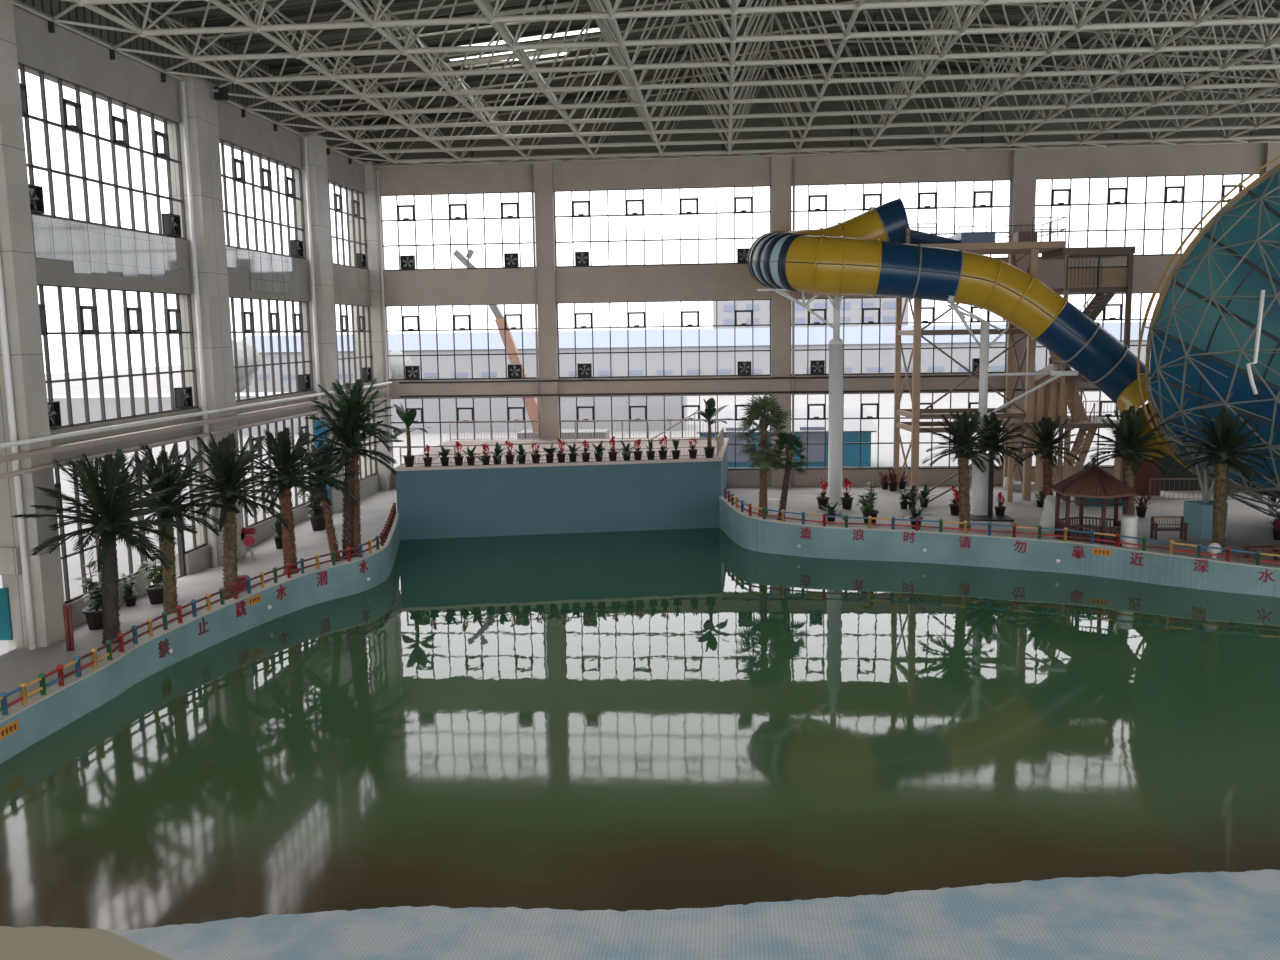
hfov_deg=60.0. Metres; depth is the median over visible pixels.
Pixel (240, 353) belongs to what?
tree
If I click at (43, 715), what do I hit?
wall
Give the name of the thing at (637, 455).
pot
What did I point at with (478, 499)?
wall
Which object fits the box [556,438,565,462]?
bromeliad
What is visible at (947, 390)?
pipe
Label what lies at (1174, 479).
deck railing
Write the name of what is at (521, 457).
potted plant
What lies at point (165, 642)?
letter
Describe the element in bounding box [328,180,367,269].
window
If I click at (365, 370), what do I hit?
exhaust fan
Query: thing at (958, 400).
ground
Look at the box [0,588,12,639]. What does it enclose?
notice board
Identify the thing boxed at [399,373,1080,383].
pipe
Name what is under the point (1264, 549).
seat
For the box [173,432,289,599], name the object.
date palm
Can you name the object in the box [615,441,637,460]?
potted plant
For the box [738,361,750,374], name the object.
exhaust fan
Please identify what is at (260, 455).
window
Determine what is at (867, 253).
water slide
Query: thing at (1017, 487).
concrete footing
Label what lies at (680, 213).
window
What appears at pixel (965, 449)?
date palm
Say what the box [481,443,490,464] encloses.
bromeliad
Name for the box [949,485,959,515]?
bromeliad
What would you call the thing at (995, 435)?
date palm
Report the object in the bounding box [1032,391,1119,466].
window
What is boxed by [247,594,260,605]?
label
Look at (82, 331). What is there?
window
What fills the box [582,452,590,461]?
pot
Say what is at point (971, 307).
window
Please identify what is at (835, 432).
post
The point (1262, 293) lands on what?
drain pipe
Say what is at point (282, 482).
date palm
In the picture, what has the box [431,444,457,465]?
potted plant
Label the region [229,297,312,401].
window
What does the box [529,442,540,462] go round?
bromeliad
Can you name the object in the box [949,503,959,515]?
pot
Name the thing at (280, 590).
letter
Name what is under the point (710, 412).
banana plant
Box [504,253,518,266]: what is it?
exhaust fan
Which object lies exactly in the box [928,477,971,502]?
leaning pole
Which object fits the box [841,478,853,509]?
bromeliad
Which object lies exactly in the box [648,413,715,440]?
stair handrail
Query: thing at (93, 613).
potted plant
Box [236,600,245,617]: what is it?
letter
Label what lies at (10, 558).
wall ledge
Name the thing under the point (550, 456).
potted plant
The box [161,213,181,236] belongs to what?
exhaust fan
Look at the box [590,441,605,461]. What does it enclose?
potted plant
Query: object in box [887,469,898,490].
potted plant
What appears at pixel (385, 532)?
fence
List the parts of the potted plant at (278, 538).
pot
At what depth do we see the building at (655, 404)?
91.32 m
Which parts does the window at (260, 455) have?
vent sash, vent sash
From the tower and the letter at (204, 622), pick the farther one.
the tower
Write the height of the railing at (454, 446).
0.770 m
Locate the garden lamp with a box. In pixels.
[1207,543,1221,558]
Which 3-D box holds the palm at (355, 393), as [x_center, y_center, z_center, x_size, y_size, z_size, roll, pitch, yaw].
[-9.127,-0.385,35.723,3.109,5.825,2.784,4,9,30]
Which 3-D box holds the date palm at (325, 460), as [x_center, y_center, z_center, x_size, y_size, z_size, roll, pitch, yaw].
[-10.121,0.670,35.303,2.412,4.003,2.387,-4,8,-20]
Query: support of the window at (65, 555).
in the wall at (34, 249)
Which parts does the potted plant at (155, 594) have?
stem, pot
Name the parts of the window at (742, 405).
vent sash, vent sash, vent sash, vent sash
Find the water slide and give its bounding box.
[747,198,1144,404]
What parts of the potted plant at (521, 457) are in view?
pot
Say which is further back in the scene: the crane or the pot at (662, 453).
the crane
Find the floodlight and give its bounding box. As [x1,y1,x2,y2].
[209,86,227,100]
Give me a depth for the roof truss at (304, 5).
42.88 m
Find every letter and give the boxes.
[158,638,169,657]
[199,617,208,634]
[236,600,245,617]
[276,585,286,599]
[317,571,327,586]
[360,559,367,572]
[800,527,810,538]
[853,529,864,540]
[903,531,914,542]
[959,536,970,547]
[1014,540,1026,552]
[1071,546,1084,558]
[1130,552,1143,565]
[1193,559,1207,571]
[1258,569,1274,581]
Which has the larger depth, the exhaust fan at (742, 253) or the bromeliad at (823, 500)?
the exhaust fan at (742, 253)
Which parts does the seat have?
leg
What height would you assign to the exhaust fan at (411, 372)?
0.660 m
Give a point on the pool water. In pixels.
(670, 719)
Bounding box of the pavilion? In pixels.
[1051,457,1136,545]
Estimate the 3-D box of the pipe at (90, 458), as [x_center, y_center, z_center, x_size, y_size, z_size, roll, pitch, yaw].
[-13.834,-1.160,32.997,0.120,0.120,43.450,0,8,4]
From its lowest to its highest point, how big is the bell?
0.420 m
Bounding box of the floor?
[0,869,1279,959]
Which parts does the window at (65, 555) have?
vent sash, vent sash, vent sash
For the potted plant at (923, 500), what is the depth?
47.23 m
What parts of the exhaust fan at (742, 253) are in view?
blade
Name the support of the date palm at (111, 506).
on the deck at (18, 665)
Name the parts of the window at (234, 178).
vent sash, vent sash, vent sash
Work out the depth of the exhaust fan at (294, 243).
44.29 m
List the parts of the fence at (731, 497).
post, post, post, post, rail, post, rail, post, rail, rail, post, rail, rail, post, rail, rail, post, rail, rail, post, rail, rail, post, rail, rail, post, rail, rail, post, rail, rail, post, rail, rail, post, rail, rail, post, rail, rail, post, rail, rail, post, rail, rail, post, rail, rail, post, rail, rail, post, rail, rail, post, rail, rail, post, rail, rail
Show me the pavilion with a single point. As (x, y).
(1094, 482)
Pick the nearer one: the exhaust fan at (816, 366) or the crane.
the exhaust fan at (816, 366)
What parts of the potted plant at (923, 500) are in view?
pot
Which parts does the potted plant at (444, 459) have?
pot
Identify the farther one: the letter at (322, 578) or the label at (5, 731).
the letter at (322, 578)
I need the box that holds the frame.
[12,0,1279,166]
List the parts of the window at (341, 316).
vent sash, vent sash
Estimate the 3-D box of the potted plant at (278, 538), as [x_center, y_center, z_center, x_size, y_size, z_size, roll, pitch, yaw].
[-12.694,1.885,38.871,0.634,1.040,0.532,-7,10,-37]
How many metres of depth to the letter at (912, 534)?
38.37 m
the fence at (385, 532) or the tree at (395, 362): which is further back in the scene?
the tree at (395, 362)
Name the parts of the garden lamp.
lamp shade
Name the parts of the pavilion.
post, post, post, railing, post, post, post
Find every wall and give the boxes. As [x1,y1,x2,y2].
[0,0,393,650]
[0,513,399,763]
[367,60,1279,487]
[394,438,728,539]
[719,496,1279,597]
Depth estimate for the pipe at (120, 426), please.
31.44 m
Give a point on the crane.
(530, 403)
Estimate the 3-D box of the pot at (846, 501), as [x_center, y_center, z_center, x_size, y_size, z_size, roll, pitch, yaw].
[8.583,0.965,45.945,0.524,0.480,0.538,-6,10,-36]
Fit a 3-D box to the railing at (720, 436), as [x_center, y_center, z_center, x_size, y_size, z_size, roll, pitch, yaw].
[3.504,-1.707,48.230,0.052,0.820,4.765,0,8,7]
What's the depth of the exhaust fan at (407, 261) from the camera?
54.10 m
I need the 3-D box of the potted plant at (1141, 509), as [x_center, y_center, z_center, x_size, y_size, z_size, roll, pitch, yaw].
[19.945,0.967,44.006,1.298,1.027,1.161,-4,8,-24]
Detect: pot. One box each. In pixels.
[423,457,432,466]
[454,456,463,465]
[481,455,490,464]
[505,455,514,463]
[531,454,540,462]
[556,454,565,462]
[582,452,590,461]
[608,451,617,460]
[633,451,642,459]
[658,450,667,459]
[688,449,697,458]
[816,496,829,509]
[841,497,853,509]
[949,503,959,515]
[994,506,1005,514]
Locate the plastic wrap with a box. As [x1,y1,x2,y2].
[1039,495,1055,530]
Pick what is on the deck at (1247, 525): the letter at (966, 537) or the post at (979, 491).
the post at (979, 491)
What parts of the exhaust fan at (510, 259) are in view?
blade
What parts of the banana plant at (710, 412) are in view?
stem, pot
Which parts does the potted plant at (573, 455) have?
pot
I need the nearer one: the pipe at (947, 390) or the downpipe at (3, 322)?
the downpipe at (3, 322)
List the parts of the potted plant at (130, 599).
pot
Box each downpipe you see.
[0,254,35,649]
[180,81,217,566]
[303,137,321,420]
[376,170,390,439]
[531,166,540,437]
[792,159,794,486]
[1002,153,1013,485]
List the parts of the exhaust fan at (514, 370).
blade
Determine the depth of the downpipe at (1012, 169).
51.25 m
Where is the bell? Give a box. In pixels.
[241,528,255,539]
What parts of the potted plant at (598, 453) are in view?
pot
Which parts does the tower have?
leg, gate post, leg, railing, railing, leg, leg, leg, leg, hut post, stair rail, hut post, leg, railing, hut post, leg, hut post, stair rail, stair rail, stair rail, landing railing, landing panel, railing, leg, leg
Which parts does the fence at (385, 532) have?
post, rail, rail, post, rail, rail, post, rail, rail, post, rail, rail, post, rail, rail, post, rail, rail, post, rail, rail, post, rail, rail, post, rail, rail, post, rail, rail, post, rail, rail, post, rail, rail, post, rail, rail, post, rail, post, post, post, post, post, post, post, post, rail, post, post, post, post, post, post, post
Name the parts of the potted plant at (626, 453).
pot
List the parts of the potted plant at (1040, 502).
pot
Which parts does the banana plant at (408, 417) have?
stem, pot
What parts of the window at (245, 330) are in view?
vent sash, vent sash, vent sash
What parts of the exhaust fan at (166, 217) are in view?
blade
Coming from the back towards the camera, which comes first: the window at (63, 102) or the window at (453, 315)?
the window at (453, 315)
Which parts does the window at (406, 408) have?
vent sash, vent sash, vent sash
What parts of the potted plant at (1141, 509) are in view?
pot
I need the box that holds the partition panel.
[1134,457,1161,495]
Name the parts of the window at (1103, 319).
vent sash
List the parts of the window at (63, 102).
vent sash, vent sash, vent sash, vent sash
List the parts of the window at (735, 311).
vent sash, vent sash, vent sash, vent sash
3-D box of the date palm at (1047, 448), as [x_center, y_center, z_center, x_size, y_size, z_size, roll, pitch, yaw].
[15.754,-0.387,42.999,2.455,4.193,2.491,-2,8,-5]
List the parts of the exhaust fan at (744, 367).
blade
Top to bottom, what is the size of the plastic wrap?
1.278 m
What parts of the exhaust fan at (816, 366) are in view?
blade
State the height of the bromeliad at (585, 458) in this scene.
0.875 m
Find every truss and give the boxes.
[162,0,1279,121]
[1169,431,1279,498]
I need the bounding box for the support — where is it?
[1183,445,1227,538]
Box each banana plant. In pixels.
[393,403,433,466]
[689,398,734,457]
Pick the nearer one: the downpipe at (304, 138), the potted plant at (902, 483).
the downpipe at (304, 138)
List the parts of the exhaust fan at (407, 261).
blade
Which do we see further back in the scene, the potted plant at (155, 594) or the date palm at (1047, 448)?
the date palm at (1047, 448)
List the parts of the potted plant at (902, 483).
pot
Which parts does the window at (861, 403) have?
vent sash, vent sash, vent sash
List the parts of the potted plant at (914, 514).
pot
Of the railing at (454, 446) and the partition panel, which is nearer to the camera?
the railing at (454, 446)
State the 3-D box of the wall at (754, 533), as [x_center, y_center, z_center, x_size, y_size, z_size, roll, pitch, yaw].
[18.666,3.480,33.922,38.981,2.895,4.118,4,9,32]
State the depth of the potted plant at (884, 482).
52.65 m
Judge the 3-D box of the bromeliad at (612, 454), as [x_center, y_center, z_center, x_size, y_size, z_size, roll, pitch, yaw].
[-1.168,-1.278,45.020,0.506,0.993,0.499,-2,8,-10]
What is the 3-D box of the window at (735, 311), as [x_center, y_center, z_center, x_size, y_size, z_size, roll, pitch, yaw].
[1.142,-6.829,53.837,10.370,3.658,0.220,0,8,4]
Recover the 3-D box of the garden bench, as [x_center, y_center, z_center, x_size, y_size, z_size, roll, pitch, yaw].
[18.303,1.672,38.360,1.100,0.800,0.440,0,8,4]
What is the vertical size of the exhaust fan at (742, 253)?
0.660 m
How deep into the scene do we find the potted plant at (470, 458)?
44.17 m
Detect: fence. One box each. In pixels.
[0,503,395,714]
[724,488,1279,565]
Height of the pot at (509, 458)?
0.358 m
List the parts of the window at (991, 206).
vent sash, vent sash, vent sash, vent sash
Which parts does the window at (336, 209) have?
vent sash, vent sash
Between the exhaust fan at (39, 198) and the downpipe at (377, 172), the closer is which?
the exhaust fan at (39, 198)
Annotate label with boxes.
[0,719,18,739]
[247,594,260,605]
[1092,548,1111,555]
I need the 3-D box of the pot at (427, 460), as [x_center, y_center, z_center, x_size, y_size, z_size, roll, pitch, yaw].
[-8.435,-0.719,44.087,0.401,0.358,0.391,0,8,4]
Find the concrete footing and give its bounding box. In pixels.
[1006,481,1034,491]
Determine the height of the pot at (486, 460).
0.358 m
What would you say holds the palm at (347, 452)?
on the deck at (18, 665)
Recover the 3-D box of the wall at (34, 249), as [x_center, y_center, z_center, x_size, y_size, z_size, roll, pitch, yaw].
[-15.862,-4.336,23.077,2.100,19.200,64.400,0,8,4]
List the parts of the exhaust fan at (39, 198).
blade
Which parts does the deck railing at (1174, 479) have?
post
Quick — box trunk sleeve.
[1120,515,1137,546]
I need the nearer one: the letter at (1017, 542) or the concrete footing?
the letter at (1017, 542)
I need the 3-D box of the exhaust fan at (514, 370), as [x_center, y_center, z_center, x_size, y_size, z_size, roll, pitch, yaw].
[-6.146,-5.347,54.454,0.660,0.660,0.270,0,8,4]
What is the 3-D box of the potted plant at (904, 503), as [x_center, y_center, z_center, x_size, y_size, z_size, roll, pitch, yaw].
[11.169,0.741,46.801,0.718,0.995,0.630,-3,8,-17]
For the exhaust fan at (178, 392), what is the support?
attached to the window at (82, 331)
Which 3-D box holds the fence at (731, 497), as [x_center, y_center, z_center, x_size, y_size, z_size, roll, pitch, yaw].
[11.021,1.695,37.197,21.675,0.900,2.988,5,10,38]
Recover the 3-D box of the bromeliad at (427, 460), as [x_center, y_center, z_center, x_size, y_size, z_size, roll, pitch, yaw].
[-8.467,-0.978,44.074,0.513,0.875,0.401,5,10,39]
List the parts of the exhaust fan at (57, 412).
blade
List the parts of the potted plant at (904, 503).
pot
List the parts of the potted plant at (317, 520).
stem, pot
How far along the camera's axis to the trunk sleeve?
36.01 m
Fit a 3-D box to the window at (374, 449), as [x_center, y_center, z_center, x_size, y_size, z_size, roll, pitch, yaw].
[-13.267,-1.673,51.228,0.210,3.643,6.500,0,8,4]
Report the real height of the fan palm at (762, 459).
4.748 m
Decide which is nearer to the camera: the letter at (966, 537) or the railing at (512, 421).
the letter at (966, 537)
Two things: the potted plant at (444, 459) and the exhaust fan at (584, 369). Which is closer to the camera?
the potted plant at (444, 459)
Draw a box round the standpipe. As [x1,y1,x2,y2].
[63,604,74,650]
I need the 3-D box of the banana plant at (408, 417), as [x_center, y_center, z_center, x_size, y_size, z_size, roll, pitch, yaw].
[-8.978,-1.794,43.932,1.547,2.546,2.088,-3,8,-14]
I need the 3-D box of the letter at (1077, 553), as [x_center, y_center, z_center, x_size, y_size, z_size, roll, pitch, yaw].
[14.281,2.348,36.107,0.412,0.417,0.025,4,9,33]
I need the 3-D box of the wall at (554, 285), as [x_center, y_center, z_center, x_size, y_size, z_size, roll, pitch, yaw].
[13.679,-9.613,52.393,54.600,20.900,0.730,0,8,4]
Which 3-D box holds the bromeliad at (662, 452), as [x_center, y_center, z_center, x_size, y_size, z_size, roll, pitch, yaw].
[0.936,-1.350,45.312,0.499,0.993,0.506,-7,10,-38]
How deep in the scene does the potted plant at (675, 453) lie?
45.25 m
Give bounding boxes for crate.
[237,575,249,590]
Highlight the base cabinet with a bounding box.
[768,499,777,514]
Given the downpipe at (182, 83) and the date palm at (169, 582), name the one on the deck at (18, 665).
the date palm at (169, 582)
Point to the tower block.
(761, 308)
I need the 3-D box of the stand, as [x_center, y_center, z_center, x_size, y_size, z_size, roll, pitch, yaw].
[-13.072,2.284,37.136,0.465,0.900,0.362,0,8,4]
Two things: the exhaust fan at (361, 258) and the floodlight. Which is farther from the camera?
the exhaust fan at (361, 258)
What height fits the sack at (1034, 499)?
0.620 m
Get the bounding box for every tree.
[232,340,261,392]
[389,349,413,378]
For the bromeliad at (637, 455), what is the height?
0.875 m
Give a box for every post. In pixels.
[757,289,843,503]
[947,295,1077,515]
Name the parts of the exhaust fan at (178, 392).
blade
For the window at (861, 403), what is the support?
in the wall at (554, 285)
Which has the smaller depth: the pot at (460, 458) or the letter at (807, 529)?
the letter at (807, 529)
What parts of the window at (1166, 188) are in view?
vent sash, vent sash, vent sash, vent sash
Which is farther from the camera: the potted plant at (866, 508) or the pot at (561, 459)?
the pot at (561, 459)
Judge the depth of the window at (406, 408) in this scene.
55.05 m
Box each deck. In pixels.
[0,488,396,712]
[723,485,1279,566]
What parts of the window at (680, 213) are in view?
vent sash, vent sash, vent sash, vent sash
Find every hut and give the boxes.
[696,409,876,466]
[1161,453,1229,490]
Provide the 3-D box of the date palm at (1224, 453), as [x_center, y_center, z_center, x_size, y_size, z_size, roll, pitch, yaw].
[18.899,-0.003,35.899,2.977,4.712,2.629,-6,9,-31]
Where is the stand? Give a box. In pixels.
[242,535,255,561]
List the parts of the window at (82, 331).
vent sash, vent sash, vent sash, vent sash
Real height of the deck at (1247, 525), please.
0.788 m
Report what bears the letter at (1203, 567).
attached to the wall at (754, 533)
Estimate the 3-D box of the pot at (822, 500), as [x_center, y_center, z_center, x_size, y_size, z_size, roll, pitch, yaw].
[7.467,0.946,45.218,0.524,0.480,0.538,3,9,26]
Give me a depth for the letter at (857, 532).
38.84 m
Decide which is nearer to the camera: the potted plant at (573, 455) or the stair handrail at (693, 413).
the potted plant at (573, 455)
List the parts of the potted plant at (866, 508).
stem, pot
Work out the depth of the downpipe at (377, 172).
53.95 m
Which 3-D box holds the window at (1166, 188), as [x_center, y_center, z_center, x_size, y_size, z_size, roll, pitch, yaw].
[23.419,-12.229,51.416,10.200,3.617,0.220,0,8,4]
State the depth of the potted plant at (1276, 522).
38.92 m
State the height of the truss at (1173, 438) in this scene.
3.798 m
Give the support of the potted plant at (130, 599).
on the deck at (18, 665)
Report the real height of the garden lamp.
0.540 m
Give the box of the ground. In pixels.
[0,365,1147,655]
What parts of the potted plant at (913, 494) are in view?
pot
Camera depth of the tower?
48.38 m
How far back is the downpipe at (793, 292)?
52.75 m
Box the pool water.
[0,528,1279,929]
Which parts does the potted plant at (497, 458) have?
pot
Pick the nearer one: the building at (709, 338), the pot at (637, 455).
the pot at (637, 455)
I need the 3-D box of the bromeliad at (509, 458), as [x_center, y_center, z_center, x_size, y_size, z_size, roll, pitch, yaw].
[-5.228,-1.129,44.383,0.499,0.993,0.506,-8,11,-44]
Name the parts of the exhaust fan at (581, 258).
blade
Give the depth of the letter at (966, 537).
37.65 m
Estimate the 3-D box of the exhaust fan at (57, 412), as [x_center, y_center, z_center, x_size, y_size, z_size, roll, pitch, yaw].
[-15.017,-1.651,28.116,0.270,0.660,0.660,0,8,4]
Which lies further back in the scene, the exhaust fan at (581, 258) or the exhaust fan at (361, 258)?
the exhaust fan at (581, 258)
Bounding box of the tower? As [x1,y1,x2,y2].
[893,217,1135,501]
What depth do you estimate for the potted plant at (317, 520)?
41.72 m
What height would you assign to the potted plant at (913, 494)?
1.018 m
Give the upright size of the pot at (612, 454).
0.358 m
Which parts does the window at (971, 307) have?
vent sash, vent sash, vent sash, vent sash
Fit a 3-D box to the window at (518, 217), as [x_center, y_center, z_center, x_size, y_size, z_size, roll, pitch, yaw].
[-8.816,-12.062,53.877,7.680,3.617,0.220,0,8,4]
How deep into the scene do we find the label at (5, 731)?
21.71 m
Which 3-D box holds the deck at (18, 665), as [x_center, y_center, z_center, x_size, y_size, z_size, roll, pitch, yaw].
[-11.966,3.452,30.827,6.009,0.610,50.200,0,8,4]
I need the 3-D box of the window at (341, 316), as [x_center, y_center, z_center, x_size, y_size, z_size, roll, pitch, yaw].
[-13.337,-6.170,50.620,0.210,3.658,6.500,0,8,4]
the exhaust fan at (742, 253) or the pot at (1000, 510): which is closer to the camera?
the pot at (1000, 510)
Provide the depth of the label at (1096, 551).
35.66 m
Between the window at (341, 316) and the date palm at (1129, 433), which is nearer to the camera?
the date palm at (1129, 433)
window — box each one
[18,63,186,239]
[37,284,197,429]
[54,438,207,603]
[219,139,305,259]
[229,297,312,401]
[239,414,316,527]
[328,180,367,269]
[335,304,372,385]
[342,402,376,480]
[380,192,535,270]
[385,303,538,380]
[390,397,537,464]
[554,186,770,266]
[557,299,770,378]
[559,394,770,467]
[790,392,1004,467]
[791,180,1010,258]
[791,297,1006,375]
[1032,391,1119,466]
[1035,293,1159,371]
[1036,173,1261,257]
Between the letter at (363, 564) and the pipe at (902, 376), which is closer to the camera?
the letter at (363, 564)
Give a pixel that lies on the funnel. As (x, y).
(1201, 337)
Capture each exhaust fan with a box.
[28,184,44,213]
[47,401,61,427]
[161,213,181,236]
[174,387,192,408]
[291,240,303,257]
[298,374,310,390]
[356,253,365,267]
[362,367,371,381]
[400,255,415,268]
[405,366,419,378]
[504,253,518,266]
[508,364,521,377]
[575,252,588,265]
[577,363,591,376]
[737,248,749,262]
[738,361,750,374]
[810,360,824,373]
[972,358,979,371]
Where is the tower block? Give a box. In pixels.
[713,298,908,328]
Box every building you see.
[47,392,686,433]
[241,322,1150,391]
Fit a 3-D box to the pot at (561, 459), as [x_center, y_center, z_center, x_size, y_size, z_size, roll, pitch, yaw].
[-3.176,-0.892,44.758,0.401,0.358,0.391,-4,8,-20]
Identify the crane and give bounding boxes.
[453,249,609,439]
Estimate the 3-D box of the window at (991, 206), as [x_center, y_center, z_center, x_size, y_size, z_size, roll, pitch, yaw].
[12.237,-12.171,52.270,10.210,3.617,0.220,0,8,4]
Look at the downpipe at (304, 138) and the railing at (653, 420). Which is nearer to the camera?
the downpipe at (304, 138)
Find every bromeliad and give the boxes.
[423,445,432,466]
[454,441,464,465]
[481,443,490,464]
[504,440,514,463]
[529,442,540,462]
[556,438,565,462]
[582,440,590,461]
[608,436,617,460]
[633,439,642,459]
[657,435,668,459]
[688,437,698,458]
[812,477,831,509]
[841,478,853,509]
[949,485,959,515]
[994,492,1005,514]
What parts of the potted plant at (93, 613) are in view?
stem, pot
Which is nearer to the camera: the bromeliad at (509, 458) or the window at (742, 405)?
the bromeliad at (509, 458)
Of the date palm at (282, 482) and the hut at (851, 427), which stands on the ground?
the hut at (851, 427)
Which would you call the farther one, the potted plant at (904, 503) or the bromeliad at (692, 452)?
the potted plant at (904, 503)
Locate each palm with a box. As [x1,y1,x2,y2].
[10,448,198,643]
[118,442,240,612]
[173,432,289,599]
[236,426,348,573]
[292,441,358,561]
[298,399,403,558]
[304,378,401,556]
[730,393,792,516]
[772,430,813,520]
[922,410,1000,530]
[968,411,1025,514]
[1009,416,1079,505]
[1080,405,1174,514]
[1173,406,1269,550]
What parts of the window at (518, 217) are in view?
vent sash, vent sash, vent sash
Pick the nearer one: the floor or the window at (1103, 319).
the floor
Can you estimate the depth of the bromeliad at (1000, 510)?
44.43 m
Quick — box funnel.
[1117,155,1279,517]
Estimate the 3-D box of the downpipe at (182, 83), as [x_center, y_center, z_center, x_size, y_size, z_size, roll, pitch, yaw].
[-14.154,-4.761,35.622,0.148,15.470,0.148,3,9,27]
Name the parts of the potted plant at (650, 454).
pot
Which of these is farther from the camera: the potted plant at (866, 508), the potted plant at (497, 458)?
the potted plant at (497, 458)
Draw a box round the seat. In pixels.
[1239,543,1279,559]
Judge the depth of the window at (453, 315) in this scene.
54.54 m
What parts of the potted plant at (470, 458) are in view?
pot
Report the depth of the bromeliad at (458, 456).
44.13 m
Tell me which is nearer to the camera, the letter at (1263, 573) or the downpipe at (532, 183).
the letter at (1263, 573)
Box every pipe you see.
[0,382,391,448]
[0,396,392,478]
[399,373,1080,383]
[400,388,1099,397]
[1246,290,1264,394]
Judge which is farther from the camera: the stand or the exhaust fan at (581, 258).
the exhaust fan at (581, 258)
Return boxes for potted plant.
[70,561,119,629]
[119,573,138,606]
[136,549,175,604]
[271,519,282,548]
[298,490,330,530]
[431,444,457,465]
[462,446,483,464]
[485,442,506,464]
[512,444,532,463]
[537,441,566,462]
[555,443,588,461]
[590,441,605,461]
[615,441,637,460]
[646,439,655,459]
[671,438,680,458]
[819,502,844,521]
[856,482,878,523]
[878,471,889,488]
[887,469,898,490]
[899,471,906,488]
[899,485,910,508]
[900,503,936,528]
[904,485,918,508]
[916,484,941,507]
[1035,487,1043,506]
[1134,492,1156,517]
[1266,514,1279,539]
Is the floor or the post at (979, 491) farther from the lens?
the post at (979, 491)
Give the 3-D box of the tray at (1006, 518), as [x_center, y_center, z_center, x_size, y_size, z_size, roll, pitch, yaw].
[13.834,1.544,43.808,1.600,0.120,1.000,0,8,4]
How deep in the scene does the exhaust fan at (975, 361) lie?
52.79 m
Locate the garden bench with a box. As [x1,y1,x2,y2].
[1150,516,1187,540]
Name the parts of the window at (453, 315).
vent sash, vent sash, vent sash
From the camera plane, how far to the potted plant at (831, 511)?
41.18 m
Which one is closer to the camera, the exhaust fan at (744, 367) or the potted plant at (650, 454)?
the potted plant at (650, 454)
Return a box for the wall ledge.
[0,547,21,574]
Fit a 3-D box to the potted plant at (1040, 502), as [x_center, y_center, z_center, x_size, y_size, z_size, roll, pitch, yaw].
[16.940,0.702,46.789,0.594,0.900,0.487,4,9,31]
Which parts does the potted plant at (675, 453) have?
pot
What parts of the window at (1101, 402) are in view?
vent sash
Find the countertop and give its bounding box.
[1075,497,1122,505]
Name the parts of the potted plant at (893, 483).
pot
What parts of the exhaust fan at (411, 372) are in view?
blade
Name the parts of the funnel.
funnel panel, funnel panel, funnel panel, funnel panel, funnel panel, funnel panel, funnel panel, funnel panel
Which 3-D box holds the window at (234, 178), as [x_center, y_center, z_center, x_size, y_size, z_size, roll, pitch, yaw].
[-14.096,-10.233,40.951,0.210,3.617,8.687,0,8,4]
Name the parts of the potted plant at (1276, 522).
pot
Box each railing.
[399,438,717,465]
[449,420,576,440]
[574,419,718,439]
[717,427,723,453]
[1149,478,1262,499]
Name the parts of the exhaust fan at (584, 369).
blade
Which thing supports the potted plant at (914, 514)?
on the deck at (1247, 525)
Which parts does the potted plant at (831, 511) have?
pot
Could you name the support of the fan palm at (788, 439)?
on the deck at (1247, 525)
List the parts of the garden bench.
leg, leg, backrest, seat, leg, leg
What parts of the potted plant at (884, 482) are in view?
pot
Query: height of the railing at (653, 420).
0.970 m
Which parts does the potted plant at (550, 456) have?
pot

